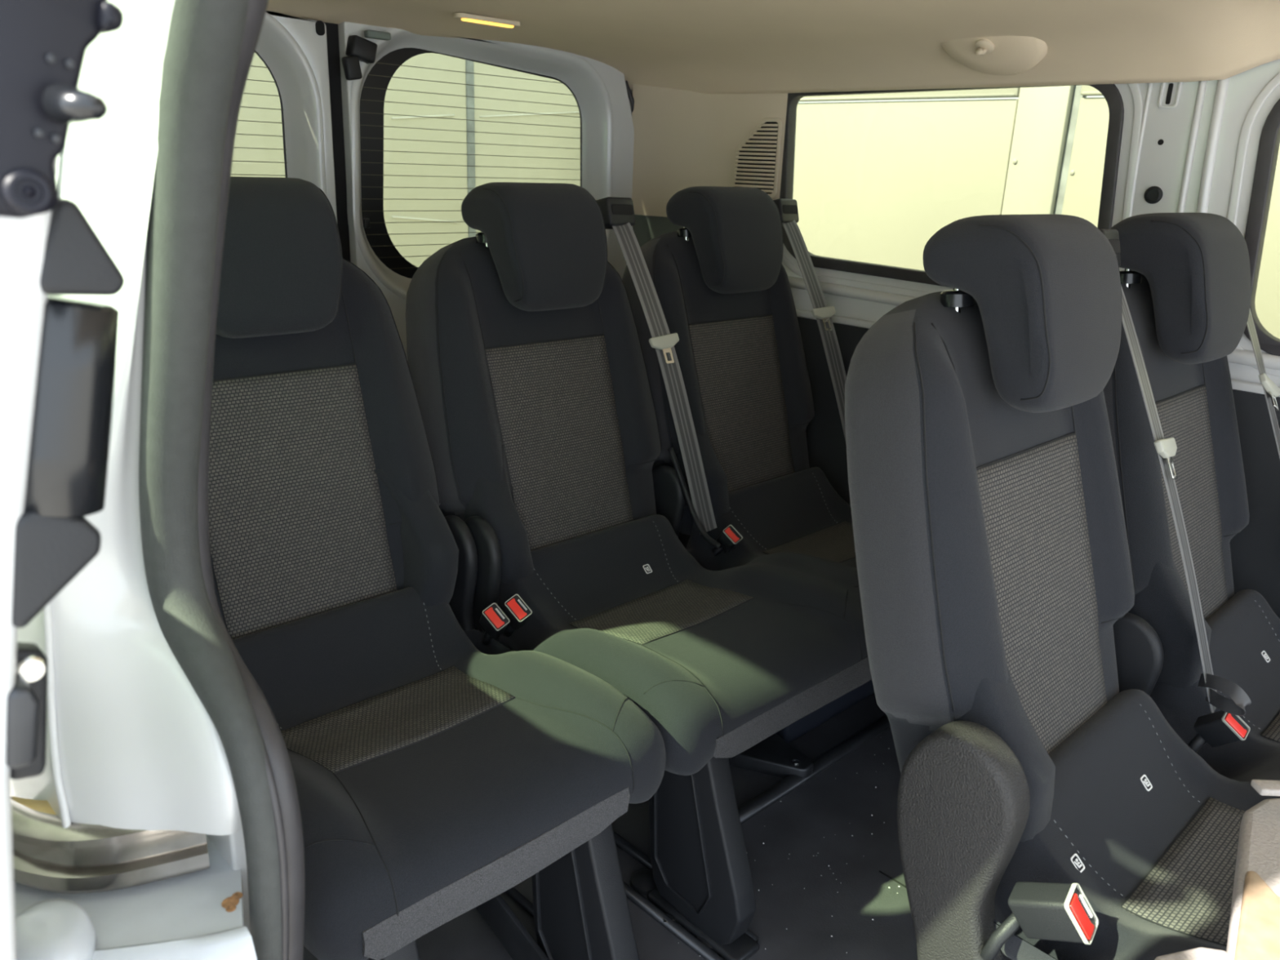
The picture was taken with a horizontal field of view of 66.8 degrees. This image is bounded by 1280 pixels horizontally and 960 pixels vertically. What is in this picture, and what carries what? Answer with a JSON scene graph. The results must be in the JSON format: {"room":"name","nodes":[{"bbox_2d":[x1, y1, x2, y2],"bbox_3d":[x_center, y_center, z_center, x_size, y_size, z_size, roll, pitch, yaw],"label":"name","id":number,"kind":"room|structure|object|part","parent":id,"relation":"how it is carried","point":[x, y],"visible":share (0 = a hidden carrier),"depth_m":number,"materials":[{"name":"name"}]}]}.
{"room":"vehicle interior","nodes":[
{"label":"vehicle interior","id":0,"kind":"room"},
{"bbox_2d":[10,0,305,959],"bbox_3d":[-0.292,0.306,0.612,0.202,1.500,3.480,-15,24,-42],"label":"door frame","id":1,"kind":"structure","parent":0,"point":[162,820],"depth_m":0.66,"materials":[{"name":"grey paint"}]},
{"bbox_2d":[0,0,124,959],"bbox_3d":[-0.626,0.075,0.796,0.153,1.200,1.213,-15,24,-42],"label":"door","id":2,"kind":"structure","parent":1,"relation":"in","point":[58,353],"depth_m":0.36,"materials":[{"name":"grey paint"}]},
{"bbox_3d":[-0.253,0.095,0.399,0.021,0.059,0.012,-15,24,-42],"label":"latch plate","id":3,"kind":"part","parent":2,"relation":"part of","materials":[{"name":"black plastic"}]},
{"bbox_2d":[13,836,244,950],"bbox_3d":[-0.409,0.297,0.707,0.268,0.020,0.156,1,18,-3],"label":"sill","id":4,"kind":"structure","parent":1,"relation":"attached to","point":[202,908],"depth_m":0.68,"materials":[{"name":"white paint"}]},
{"bbox_3d":[-0.354,0.405,0.666,0.198,0.204,0.041,-2,18,-12],"label":"sill","id":5,"kind":"part","parent":1,"relation":"part of","materials":[{"name":"white paint"}]},
{"bbox_2d":[255,10,337,222],"bbox_3d":[-1.020,-0.258,2.149,0.755,1.526,0.087,-15,24,-42],"label":"door","id":6,"kind":"structure","parent":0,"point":[295,49],"depth_m":2.17,"materials":[{"name":"grey paint"}]},
{"bbox_2d":[231,50,288,177],"bbox_3d":[-1.030,-0.670,2.037,0.608,0.565,0.009,-15,24,-42],"label":"window","id":7,"kind":"structure","parent":6,"relation":"attached to","point":[282,109],"depth_m":2.18,"materials":[{"name":"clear glass"}]},
{"bbox_2d":[625,80,634,114],"bbox_3d":[-0.697,-0.360,2.449,1.980,1.600,0.079,-15,24,-42],"label":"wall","id":8,"kind":"structure","parent":0,"point":[631,100],"depth_m":2.81,"materials":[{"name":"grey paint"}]},
{"bbox_2d":[323,22,634,359],"bbox_3d":[-0.389,-0.417,2.709,0.964,1.531,0.120,-15,24,-42],"label":"door","id":9,"kind":"structure","parent":8,"relation":"in","point":[599,89],"depth_m":2.45,"materials":[{"name":"grey paint"}]},
{"bbox_3d":[-0.651,-0.932,2.194,0.043,0.054,0.022,-15,24,-42],"label":"latch arm","id":10,"kind":"part","parent":9,"relation":"part of","materials":[{"name":"black plastic"}]},
{"bbox_2d":[359,47,582,278],"bbox_3d":[-0.427,-0.829,2.592,0.723,0.571,0.009,-15,24,-42],"label":"window","id":11,"kind":"structure","parent":9,"relation":"attached to","point":[376,82],"depth_m":2.40,"materials":[{"name":"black glass"}]},
{"bbox_2d":[303,680,1011,959],"bbox_3d":[0.445,0.753,1.511,1.920,0.210,3.460,-15,24,-42],"label":"floor","id":12,"kind":"structure","parent":0,"point":[797,766],"depth_m":1.84,"materials":[{"name":"plastic"}]},
{"bbox_2d":[208,176,666,959],"bbox_3d":[-0.415,0.183,1.461,0.583,1.199,0.935,-15,24,-42],"label":"passenger seat","id":13,"kind":"object","parent":12,"relation":"on","point":[438,771],"visible":0.69,"depth_m":1.50,"materials":[{"name":"grey fabric"}]},
{"bbox_3d":[-0.566,0.046,1.596,0.304,0.427,0.135,-15,24,-42],"label":"patterned panel","id":14,"kind":"part","parent":13,"relation":"part of","materials":[{"name":"grey fabric"}]},
{"bbox_3d":[-0.623,-0.037,1.634,0.566,0.698,0.304,-15,24,-42],"label":"backrest","id":15,"kind":"part","parent":13,"relation":"part of","materials":[{"name":"grey fabric"}]},
{"bbox_3d":[-0.317,0.698,1.240,0.048,0.356,0.227,-15,24,-42],"label":"leg","id":16,"kind":"part","parent":13,"relation":"part of","materials":[{"name":"black plastic"}]},
{"bbox_3d":[-0.365,0.356,1.466,0.320,0.034,0.185,-15,24,-42],"label":"patterned panel","id":17,"kind":"part","parent":13,"relation":"part of","materials":[{"name":"grey fabric"}]},
{"bbox_2d":[231,586,666,959],"bbox_3d":[-0.345,0.375,1.449,0.568,0.195,0.576,-15,24,-42],"label":"seat cushion","id":18,"kind":"object","parent":13,"relation":"on","point":[437,770],"depth_m":1.37,"materials":[{"name":"grey fabric"}]},
{"bbox_2d":[479,602,509,645],"bbox_3d":[-0.261,0.261,1.725,0.045,0.103,0.088,-4,19,-19],"label":"belt buckle","id":19,"kind":"object","parent":13,"relation":"on","point":[493,620],"visible":1,"depth_m":1.70,"materials":[{"name":"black plastic"}]},
{"bbox_3d":[-0.293,0.647,1.619,0.010,0.189,0.480,-15,24,-42],"label":"linkage arm","id":20,"kind":"part","parent":13,"relation":"part of","materials":[{"name":"metal"}]},
{"bbox_3d":[-0.083,0.637,1.456,0.048,0.356,0.227,-15,24,-42],"label":"leg","id":21,"kind":"part","parent":13,"relation":"part of","materials":[{"name":"black plastic"}]},
{"bbox_3d":[-0.457,0.648,1.947,0.016,0.012,1.250,-15,24,-42],"label":"rail","id":22,"kind":"part","parent":12,"relation":"part of","materials":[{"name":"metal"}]},
{"bbox_2d":[405,182,871,959],"bbox_3d":[0.206,0.021,2.035,1.132,1.199,0.935,-15,24,-42],"label":"seat","id":23,"kind":"object","parent":12,"relation":"on","point":[535,371],"visible":0.74,"depth_m":1.89,"materials":[{"name":"grey fabric"}]},
{"bbox_2d":[502,594,532,636],"bbox_3d":[-0.222,0.246,1.728,0.045,0.103,0.088,-4,19,-19],"label":"belt buckle","id":24,"kind":"object","parent":23,"relation":"attached to","point":[515,608],"visible":0.97,"depth_m":1.70,"materials":[{"name":"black plastic"}]},
{"bbox_3d":[-0.210,-0.144,2.015,0.566,0.698,0.304,-15,24,-42],"label":"backrest","id":25,"kind":"part","parent":23,"relation":"part of","materials":[{"name":"grey fabric"}]},
{"bbox_3d":[-0.153,-0.061,1.977,0.304,0.427,0.135,-15,24,-42],"label":"patterned panel","id":26,"kind":"part","parent":23,"relation":"part of","materials":[{"name":"grey fabric"}]},
{"bbox_2d":[595,196,716,534],"bbox_3d":[0.027,-0.243,2.105,0.321,0.702,0.104,16,22,36],"label":"belt","id":27,"kind":"object","parent":23,"relation":"attached to","point":[618,213],"visible":0.91,"depth_m":2.07,"materials":[{"name":"grey fabric"}]},
{"bbox_3d":[0.059,-0.263,2.042,0.022,0.034,0.022,-8,21,-29],"label":"tongue blade","id":28,"kind":"part","parent":27,"relation":"part of","materials":[{"name":"silver metal"}]},
{"bbox_3d":[0.048,0.249,1.847,0.320,0.034,0.185,-15,24,-42],"label":"patterned panel","id":29,"kind":"part","parent":23,"relation":"part of","materials":[{"name":"grey fabric"}]},
{"bbox_2d":[476,466,867,775],"bbox_3d":[0.272,0.215,2.018,1.132,0.196,0.576,-15,24,-42],"label":"seat cushion","id":30,"kind":"object","parent":23,"relation":"on","point":[723,652],"depth_m":1.82,"materials":[{"name":"grey fabric"}]},
{"bbox_3d":[0.102,0.589,1.627,0.048,0.356,0.227,-15,24,-42],"label":"leg","id":31,"kind":"part","parent":23,"relation":"part of","materials":[{"name":"black plastic"}]},
{"bbox_3d":[0.106,0.759,1.669,0.062,0.016,0.210,-15,24,-42],"label":"foot plate","id":32,"kind":"part","parent":23,"relation":"part of","materials":[{"name":"metal"}]},
{"bbox_3d":[0.197,-0.250,2.391,0.566,0.698,0.304,-15,24,-42],"label":"backrest","id":33,"kind":"part","parent":23,"relation":"part of","materials":[{"name":"grey fabric"}]},
{"bbox_2d":[711,524,742,555],"bbox_3d":[0.191,0.134,2.109,0.042,0.083,0.073,-7,20,-27],"label":"belt buckle","id":34,"kind":"object","parent":23,"relation":"attached to","point":[730,537],"visible":0.97,"depth_m":2.09,"materials":[{"name":"black plastic"}]},
{"bbox_3d":[0.254,-0.167,2.353,0.304,0.427,0.135,-15,24,-42],"label":"patterned panel","id":35,"kind":"part","parent":23,"relation":"part of","materials":[{"name":"grey fabric"}]},
{"bbox_3d":[0.455,0.143,2.223,0.320,0.034,0.185,-15,24,-42],"label":"patterned panel","id":36,"kind":"part","parent":23,"relation":"part of","materials":[{"name":"grey fabric"}]},
{"bbox_2d":[773,198,846,440],"bbox_3d":[0.450,-0.377,2.523,0.188,0.673,0.274,-15,24,-42],"label":"belt","id":37,"kind":"object","parent":23,"relation":"attached to","point":[788,208],"visible":0.77,"depth_m":2.44,"materials":[{"name":"grey fabric"}]},
{"bbox_3d":[0.465,-0.388,2.408,0.022,0.033,0.023,-7,20,-28],"label":"tongue blade","id":38,"kind":"part","parent":37,"relation":"part of","materials":[{"name":"silver metal"}]},
{"bbox_3d":[-0.320,0.628,2.027,0.020,0.015,1.320,-15,24,-42],"label":"rail","id":39,"kind":"part","parent":12,"relation":"part of","materials":[{"name":"metal"}]},
{"bbox_3d":[-0.263,0.613,2.080,0.020,0.015,1.320,-15,24,-42],"label":"rail","id":40,"kind":"part","parent":12,"relation":"part of","materials":[{"name":"metal"}]},
{"bbox_2d":[699,747,899,956],"bbox_3d":[0.495,0.736,1.809,1.235,0.002,0.588,-15,24,-42],"label":"crumbs","id":41,"kind":"object","parent":12,"relation":"on","point":[888,748],"visible":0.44,"depth_m":1.82,"materials":[{"name":"white food"}]},
{"bbox_3d":[0.446,0.610,2.174,0.900,0.024,0.034,-15,24,-42],"label":"rail","id":42,"kind":"part","parent":12,"relation":"part of","materials":[{"name":"metal"}]},
{"bbox_2d":[844,212,1279,959],"bbox_3d":[0.897,0.265,1.369,1.168,1.199,0.935,-15,24,-42],"label":"seat","id":43,"kind":"object","parent":12,"relation":"on","point":[1033,654],"visible":0.95,"depth_m":1.23,"materials":[{"name":"grey fabric"}]},
{"bbox_3d":[0.405,-0.239,1.238,0.011,0.110,0.022,-15,24,-42],"label":"headrest post","id":44,"kind":"part","parent":43,"relation":"part of","materials":[{"name":"silver metal"}]},
{"bbox_3d":[0.495,0.096,1.363,0.566,0.698,0.304,-15,24,-42],"label":"backrest","id":45,"kind":"part","parent":43,"relation":"part of","materials":[{"name":"grey fabric"}]},
{"bbox_2d":[979,881,1098,959],"bbox_3d":[0.451,0.499,1.091,0.108,0.131,0.053,15,22,33],"label":"belt buckle","id":46,"kind":"object","parent":43,"relation":"on","point":[1058,912],"visible":1,"depth_m":1.07,"materials":[{"name":"black plastic"}]},
{"bbox_3d":[0.552,0.179,1.325,0.304,0.427,0.135,-15,24,-42],"label":"patterned panel","id":47,"kind":"part","parent":43,"relation":"part of","materials":[{"name":"grey fabric"}]},
{"bbox_3d":[0.811,-0.345,1.613,0.011,0.110,0.022,-15,24,-42],"label":"headrest post","id":48,"kind":"part","parent":43,"relation":"part of","materials":[{"name":"silver metal"}]},
{"bbox_2d":[993,589,1279,959],"bbox_3d":[0.976,0.456,1.365,1.130,0.196,0.576,-15,24,-42],"label":"seat cushion","id":49,"kind":"object","parent":43,"relation":"on","point":[1146,824],"depth_m":1.30,"materials":[{"name":"grey fabric"}]},
{"bbox_2d":[1099,229,1217,713],"bbox_3d":[0.771,-0.021,1.482,0.091,0.686,0.346,-11,23,-36],"label":"belt","id":50,"kind":"object","parent":43,"relation":"attached to","point":[1166,448],"visible":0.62,"depth_m":1.45,"materials":[{"name":"grey fabric"}]},
{"bbox_3d":[0.787,-0.019,1.436,0.027,0.037,0.020,-15,24,-42],"label":"tongue blade","id":51,"kind":"part","parent":50,"relation":"part of","materials":[{"name":"silver metal"}]},
{"bbox_3d":[0.901,-0.009,1.738,0.566,0.698,0.304,-15,24,-42],"label":"backrest","id":52,"kind":"part","parent":43,"relation":"part of","materials":[{"name":"grey fabric"}]},
{"bbox_3d":[0.753,0.489,1.195,0.320,0.034,0.185,-15,24,-42],"label":"patterned panel","id":53,"kind":"part","parent":43,"relation":"part of","materials":[{"name":"grey fabric"}]},
{"bbox_3d":[0.958,0.073,1.699,0.304,0.427,0.135,-15,24,-42],"label":"patterned panel","id":54,"kind":"part","parent":43,"relation":"part of","materials":[{"name":"grey fabric"}]},
{"bbox_2d":[1155,779,1279,959],"bbox_3d":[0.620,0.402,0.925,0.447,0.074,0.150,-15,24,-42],"label":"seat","id":55,"kind":"object","parent":43,"relation":"attached to","point":[1254,930],"visible":1,"depth_m":0.93,"materials":[{"name":"grey fabric"}]},
{"bbox_3d":[0.577,0.424,0.855,0.089,0.020,0.203,14,21,32],"label":"plate","id":56,"kind":"part","parent":55,"relation":"part of","materials":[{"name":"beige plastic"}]},
{"bbox_2d":[1187,710,1250,752],"bbox_3d":[0.861,0.382,1.443,0.043,0.102,0.073,-7,20,-27],"label":"belt buckle","id":57,"kind":"object","parent":43,"relation":"attached to","point":[1219,728],"visible":0.98,"depth_m":1.43,"materials":[{"name":"black plastic"}]},
{"bbox_2d":[1197,673,1251,715],"bbox_3d":[0.858,0.315,1.434,0.023,0.056,0.101,-2,18,-13],"label":"loop","id":58,"kind":"object","parent":57,"relation":"attached to","point":[1236,706],"visible":1,"depth_m":1.42,"materials":[{"name":"grey"}]},
{"bbox_2d":[1246,309,1279,457],"bbox_3d":[1.153,-0.088,1.851,0.211,0.724,0.362,-10,22,-34],"label":"belt","id":59,"kind":"object","parent":43,"relation":"attached to","point":[1271,390],"visible":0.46,"depth_m":1.74,"materials":[{"name":"grey fabric"}]},
{"bbox_3d":[1.124,-0.142,1.721,0.017,0.035,0.038,5,18,8],"label":"tongue blade","id":60,"kind":"part","parent":59,"relation":"part of","materials":[{"name":"silver metal"}]},
{"bbox_3d":[1.159,0.384,1.569,0.320,0.034,0.185,-15,24,-42],"label":"patterned panel","id":61,"kind":"part","parent":43,"relation":"part of","materials":[{"name":"grey fabric"}]},
{"bbox_2d":[266,0,1279,93],"bbox_3d":[0.520,-0.607,1.099,2.150,0.204,3.472,-15,24,-42],"label":"ceiling","id":62,"kind":"structure","parent":0,"point":[707,46],"depth_m":1.99,"materials":[{"name":"fabric"}]},
{"bbox_2d":[453,12,520,27],"bbox_3d":[-0.337,-1.018,2.152,0.170,0.013,0.032,-15,24,-42],"label":"recessed light","id":63,"kind":"object","parent":62,"relation":"in","point":[463,16],"visible":1,"depth_m":2.14,"materials":[{"name":"beige plastic"}]},
{"bbox_2d":[974,39,994,55],"bbox_3d":[0.687,-0.865,1.939,0.041,0.032,0.038,-15,24,-42],"label":"coat hook","id":64,"kind":"object","parent":62,"relation":"attached to","point":[983,46],"visible":1,"depth_m":1.93,"materials":[{"name":"beige plastic"}]},
{"bbox_2d":[782,58,1279,397],"bbox_3d":[1.188,-0.479,1.817,0.067,0.640,3.460,-15,24,-42],"label":"van body side","id":65,"kind":"structure","parent":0,"point":[1186,146],"depth_m":1.89,"materials":[{"name":"grey paint"}]},
{"bbox_2d":[632,214,683,247],"bbox_3d":[0.179,-0.511,2.861,0.521,0.498,0.040,16,22,36],"label":"trim","id":66,"kind":"structure","parent":65,"relation":"attached to","point":[646,228],"depth_m":2.89,"materials":[{"name":"grey plastic"}]},
{"bbox_2d":[631,84,787,217],"bbox_3d":[0.187,-0.924,2.718,0.520,0.377,0.048,16,23,37],"label":"trim","id":67,"kind":"structure","parent":65,"relation":"attached to","point":[683,139],"depth_m":2.71,"materials":[{"name":"beige plastic"}]},
{"bbox_3d":[0.312,-0.866,2.606,0.147,0.200,0.005,17,23,38],"label":"frame","id":68,"kind":"part","parent":67,"relation":"part of","materials":[{"name":"beige plastic"}]},
{"bbox_2d":[779,84,1124,287],"bbox_3d":[0.683,-0.702,2.297,0.034,0.472,0.893,-15,24,-42],"label":"window","id":69,"kind":"structure","parent":65,"relation":"in","point":[1110,92],"depth_m":2.35,"materials":[{"name":"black glass"}]},
{"bbox_2d":[678,316,1279,618],"bbox_3d":[1.149,0.237,2.025,0.024,0.868,3.440,-15,24,-42],"label":"trim","id":70,"kind":"structure","parent":65,"relation":"attached to","point":[1255,551],"depth_m":1.92,"materials":[{"name":"black plastic"}]},
{"bbox_3d":[1.032,-0.761,1.887,0.006,0.072,0.036,-15,24,-42],"label":"pillar slot plate","id":71,"kind":"part","parent":65,"relation":"part of","materials":[{"name":"grey paint"}]},
{"bbox_2d":[1244,98,1279,355],"bbox_3d":[1.482,-0.391,1.518,0.034,0.522,0.957,-15,24,-42],"label":"window","id":72,"kind":"structure","parent":65,"relation":"in","point":[1269,140],"depth_m":1.82,"materials":[{"name":"black rubber"}]},
{"label":"outside","id":73,"kind":"structure","parent":0,"visible":0},
{"bbox_3d":[-0.758,0.910,3.098,30.000,0.020,30.000,-15,24,-42],"label":"ground","id":74,"kind":"structure","parent":73,"visible":0},
{"bbox_2d":[231,53,580,266],"bbox_3d":[-1.570,-0.798,3.444,3.930,2.950,0.080,-15,24,-42],"label":"roller shutter","id":75,"kind":"object","parent":74,"relation":"on","point":[398,198],"visible":0.2,"depth_m":4.00,"materials":[{"name":"grey metal"}]},
{"bbox_3d":[-1.870,-0.816,3.140,3.098,2.750,0.050,-15,24,-42],"label":"panel","id":76,"kind":"part","parent":75,"relation":"part of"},
{"bbox_3d":[-0.438,-1.188,4.461,0.795,2.750,0.050,-15,24,-42],"label":"panel","id":77,"kind":"part","parent":75,"relation":"part of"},
{"bbox_2d":[793,84,1279,338],"bbox_3d":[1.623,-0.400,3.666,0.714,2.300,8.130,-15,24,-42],"label":"window","id":78,"kind":"structure","parent":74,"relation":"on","point":[873,183],"depth_m":3.51,"materials":[{"name":"white paint"},{"name":"aluminium"},{"name":"black rubber"}]},
{"bbox_3d":[0.254,-1.039,4.492,0.050,1.300,2.938,-15,24,-42],"label":"panel","id":79,"kind":"part","parent":78,"relation":"part of","materials":[{"name":"clear glass"}]},
{"bbox_3d":[0.277,-1.754,4.254,0.050,0.192,2.938,-15,24,-42],"label":"rail","id":80,"kind":"part","parent":78,"relation":"part of","materials":[{"name":"grey metal"}]},
{"bbox_3d":[1.332,-0.746,3.400,0.050,1.500,0.173,-15,24,-42],"label":"panel","id":81,"kind":"part","parent":78,"relation":"part of","materials":[{"name":"grey"}]},
{"bbox_3d":[2.009,-1.132,2.553,0.050,0.192,1.650,-15,24,-42],"label":"rail","id":82,"kind":"part","parent":78,"relation":"part of","materials":[{"name":"grey metal"}]},
{"bbox_3d":[1.986,-0.417,2.791,0.050,1.300,1.650,-15,24,-42],"label":"panel","id":83,"kind":"part","parent":78,"relation":"part of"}
]}

